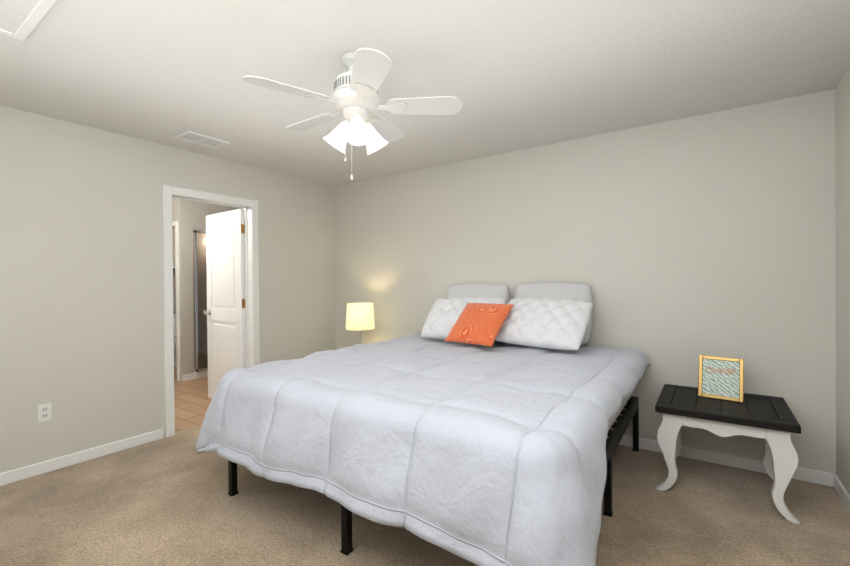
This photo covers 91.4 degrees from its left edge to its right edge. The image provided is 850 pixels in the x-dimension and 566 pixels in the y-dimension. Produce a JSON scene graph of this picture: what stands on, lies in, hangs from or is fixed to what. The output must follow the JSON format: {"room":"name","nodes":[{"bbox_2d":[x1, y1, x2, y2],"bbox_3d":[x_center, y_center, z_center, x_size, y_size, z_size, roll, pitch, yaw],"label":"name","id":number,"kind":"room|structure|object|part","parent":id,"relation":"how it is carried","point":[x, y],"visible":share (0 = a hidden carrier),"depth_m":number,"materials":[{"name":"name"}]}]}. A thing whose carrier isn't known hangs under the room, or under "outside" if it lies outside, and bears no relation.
{"room":"bedroom","nodes":[
{"label":"bedroom","id":0,"kind":"room"},
{"bbox_2d":[0,105,335,472],"bbox_3d":[-2.271,0.070,3.420,0.120,2.440,3.960,0,0,35],"label":"wall","id":1,"kind":"structure","parent":0,"point":[82,294],"depth_m":3.11,"materials":[{"name":"beige paint"}]},
{"bbox_2d":[38,403,51,421],"bbox_3d":[-2.594,0.884,2.831,0.007,0.116,0.072,0,0,35],"label":"electrical outlet","id":2,"kind":"object","parent":1,"relation":"attached to","point":[44,412],"visible":1,"depth_m":2.83,"materials":[{"name":"white plastic"}]},
{"bbox_2d":[0,429,163,485],"bbox_3d":[-2.747,1.258,2.599,0.017,0.082,2.045,0,0,35],"label":"baseboard","id":3,"kind":"structure","parent":1,"relation":"attached to","point":[22,473],"depth_m":2.97,"materials":[{"name":"white wood"}]},
{"bbox_2d":[162,185,259,437],"bbox_3d":[-1.974,0.232,3.849,0.154,2.105,0.880,0,0,35],"label":"door frame","id":4,"kind":"structure","parent":1,"relation":"attached to","point":[251,282],"depth_m":3.76,"materials":[{"name":"white wood"}]},
{"bbox_2d":[206,209,244,397],"bbox_3d":[-2.116,0.263,4.397,0.745,2.015,0.073,0,0,35],"label":"door","id":5,"kind":"structure","parent":1,"relation":"in","point":[225,291],"depth_m":4.36,"materials":[{"name":"white wood"}]},
{"bbox_2d":[203,309,210,314],"bbox_3d":[-2.359,0.323,4.584,0.066,0.064,0.173,0,0,35],"label":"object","id":6,"kind":"structure","parent":5,"relation":"attached to","point":[205,312],"depth_m":4.54,"materials":[{"name":"grey metal"}]},
{"bbox_3d":[-1.821,0.236,4.179,0.012,1.650,0.043,0,0,35],"label":"door hinges","id":7,"kind":"part","parent":5,"relation":"part of","materials":[{"name":"gold metal"}]},
{"bbox_2d":[172,198,177,312],"bbox_3d":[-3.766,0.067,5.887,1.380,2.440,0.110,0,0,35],"label":"wall","id":8,"kind":"structure","parent":0,"point":[174,200],"depth_m":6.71,"materials":[{"name":"paint"}]},
{"bbox_2d":[172,221,179,380],"bbox_3d":[-3.787,0.238,5.845,1.370,2.100,0.045,0,0,35],"label":"trim","id":9,"kind":"structure","parent":8,"relation":"attached to","point":[175,223],"depth_m":5.45,"materials":[{"name":"white wood"}]},
{"bbox_2d":[174,367,211,431],"bbox_3d":[-3.074,1.316,5.190,3.340,0.060,3.200,0,0,35],"label":"floor","id":10,"kind":"structure","parent":0,"point":[192,400],"depth_m":4.50,"materials":[{"name":"brown wood"}]},
{"bbox_2d":[173,313,176,366],"bbox_3d":[-3.811,0.886,6.468,0.660,0.795,0.440,0,0,35],"label":"toilet","id":11,"kind":"object","parent":10,"relation":"on","point":[175,351],"visible":0.06,"depth_m":6.37,"materials":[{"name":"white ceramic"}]},
{"bbox_2d":[178,199,242,380],"bbox_3d":[-2.794,0.058,6.037,0.050,2.440,1.460,0,0,35],"label":"wall","id":12,"kind":"structure","parent":0,"point":[189,216],"depth_m":5.50,"materials":[{"name":"paint"}]},
{"bbox_2d":[178,237,207,380],"bbox_3d":[-2.792,0.228,6.038,0.090,2.100,1.460,0,0,35],"label":"trim","id":13,"kind":"structure","parent":12,"relation":"attached to","point":[194,375],"depth_m":5.50,"materials":[{"name":"white wood"}]},
{"bbox_2d":[193,230,207,369],"bbox_3d":[-2.928,0.268,6.168,0.320,2.020,1.240,0,0,35],"label":"tiled wall","id":14,"kind":"structure","parent":12,"relation":"attached to","point":[201,270],"depth_m":5.99,"materials":[{"name":"tile"}]},
{"bbox_2d":[194,231,207,371],"bbox_3d":[-2.708,0.237,6.017,0.063,1.880,1.200,0,0,35],"label":"shower door","id":15,"kind":"structure","parent":12,"relation":"attached to","point":[196,302],"depth_m":5.54,"materials":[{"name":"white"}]},
{"bbox_2d":[0,0,849,185],"bbox_3d":[-0.434,-1.188,2.128,4.620,0.060,4.240,0,0,35],"label":"ceiling","id":16,"kind":"structure","parent":0,"point":[513,75],"depth_m":2.23,"materials":[{"name":"white paint"}]},
{"bbox_2d":[0,0,57,40],"bbox_3d":[-1.809,-1.136,1.558,0.560,0.012,0.560,0,0,35],"label":"attic hatch","id":17,"kind":"object","parent":16,"relation":"in","point":[20,19],"visible":1,"depth_m":1.76,"materials":[{"name":"white"}]},
{"bbox_3d":[-1.809,-1.138,1.558,0.480,0.007,0.480,0,0,35],"label":"panel","id":18,"kind":"part","parent":17,"relation":"part of","materials":[{"name":"white"}]},
{"bbox_2d":[173,130,229,148],"bbox_3d":[-1.789,-1.147,3.334,0.230,0.012,0.340,0,0,35],"label":"ceiling vent","id":19,"kind":"object","parent":16,"relation":"in","point":[200,139],"visible":1,"depth_m":3.31,"materials":[{"name":"white metal"}]},
{"bbox_2d":[243,48,461,179],"bbox_3d":[-0.384,-0.836,2.164,1.008,0.644,1.044,0,0,35],"label":"ceiling fan","id":20,"kind":"object","parent":16,"relation":"hanging from","point":[355,101],"visible":1,"depth_m":2.07,"materials":[{"name":"white"}]},
{"bbox_3d":[-0.354,-0.999,2.136,0.248,0.320,0.248,0,0,35],"label":"motor","id":21,"kind":"part","parent":20,"relation":"part of","materials":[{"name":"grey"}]},
{"bbox_2d":[0,425,849,565],"bbox_3d":[-0.437,1.312,2.161,4.440,0.060,4.000,0,0,35],"label":"floor carpet","id":22,"kind":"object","parent":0,"point":[169,501],"visible":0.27,"depth_m":2.23,"materials":[{"name":"beige carpet"}]},
{"bbox_2d":[196,282,649,565],"bbox_3d":[0.143,0.638,2.758,2.297,1.270,2.281,0,0,35],"label":"bed","id":23,"kind":"object","parent":22,"relation":"on","point":[473,422],"visible":1,"depth_m":1.91,"materials":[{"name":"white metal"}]},
{"bbox_3d":[0.206,1.070,2.823,1.976,0.404,2.091,0,0,35],"label":"frame","id":24,"kind":"part","parent":23,"relation":"part of","materials":[{"name":"black metal"}]},
{"bbox_2d":[444,303,513,346],"bbox_3d":[0.432,0.321,3.332,0.493,0.303,0.388,0,0,35],"label":"pillow","id":25,"kind":"object","parent":23,"relation":"on","point":[483,324],"depth_m":3.26,"materials":[{"name":"fabric"}]},
{"bbox_3d":[0.205,0.718,2.823,1.920,0.293,2.030,0,0,35],"label":"mattress","id":26,"kind":"part","parent":23,"relation":"part of","materials":[{"name":"white fabric"}]},
{"bbox_2d":[655,384,800,523],"bbox_3d":[1.839,0.997,2.576,0.661,0.525,0.630,0,0,35],"label":"side table","id":27,"kind":"object","parent":22,"relation":"on","point":[772,421],"visible":1,"depth_m":2.40,"materials":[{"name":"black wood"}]},
{"bbox_2d":[698,355,743,402],"bbox_3d":[1.896,0.604,2.658,0.235,0.264,0.113,0,0,42],"label":"picture frame","id":28,"kind":"object","parent":27,"relation":"on","point":[722,378],"visible":1,"depth_m":2.63,"materials":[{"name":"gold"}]},
{"bbox_2d":[702,359,738,397],"bbox_3d":[1.893,0.615,2.659,0.200,0.244,0.118,0,0,35],"label":"picture","id":29,"kind":"object","parent":28,"relation":"attached to","point":[720,377],"depth_m":2.64,"materials":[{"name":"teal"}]},
{"bbox_3d":[-0.647,1.009,4.414,0.420,0.520,0.400,0,0,35],"label":"nightstand","id":30,"kind":"object","parent":22,"relation":"on","visible":0},
{"bbox_2d":[346,303,374,343],"bbox_3d":[-0.683,0.483,4.384,0.304,0.530,0.304,0,0,35],"label":"lamp","id":31,"kind":"object","parent":30,"relation":"on","point":[360,316],"visible":0.79,"depth_m":4.26,"materials":[{"name":"beige fabric"}]},
{"bbox_3d":[-0.684,0.350,4.383,0.304,0.265,0.304,0,0,35],"label":"lamp shade","id":32,"kind":"part","parent":31,"relation":"part of","materials":[{"name":"beige fabric"}]},
{"bbox_2d":[332,89,831,472],"bbox_3d":[0.745,0.041,3.833,4.620,2.440,0.120,0,0,35],"label":"wall","id":33,"kind":"structure","parent":0,"point":[680,245],"depth_m":3.08,"materials":[{"name":"beige paint"}]},
{"bbox_2d":[607,435,827,485],"bbox_3d":[0.717,1.220,3.785,4.380,0.082,0.013,0,0,35],"label":"baseboard","id":34,"kind":"structure","parent":33,"relation":"attached to","point":[725,459],"depth_m":2.85,"materials":[{"name":"white wood"}]},
{"bbox_2d":[832,67,849,494],"bbox_3d":[1.436,0.053,0.869,0.120,2.440,3.960,0,0,35],"label":"wall","id":35,"kind":"structure","parent":0,"point":[841,94],"depth_m":2.43,"materials":[{"name":"beige paint"}]},
{"bbox_2d":[828,473,849,512],"bbox_3d":[1.382,1.233,0.902,0.017,0.082,3.930,0,0,35],"label":"baseboard","id":36,"kind":"structure","parent":35,"relation":"attached to","point":[833,480],"depth_m":2.43,"materials":[{"name":"white wood"}]}
]}

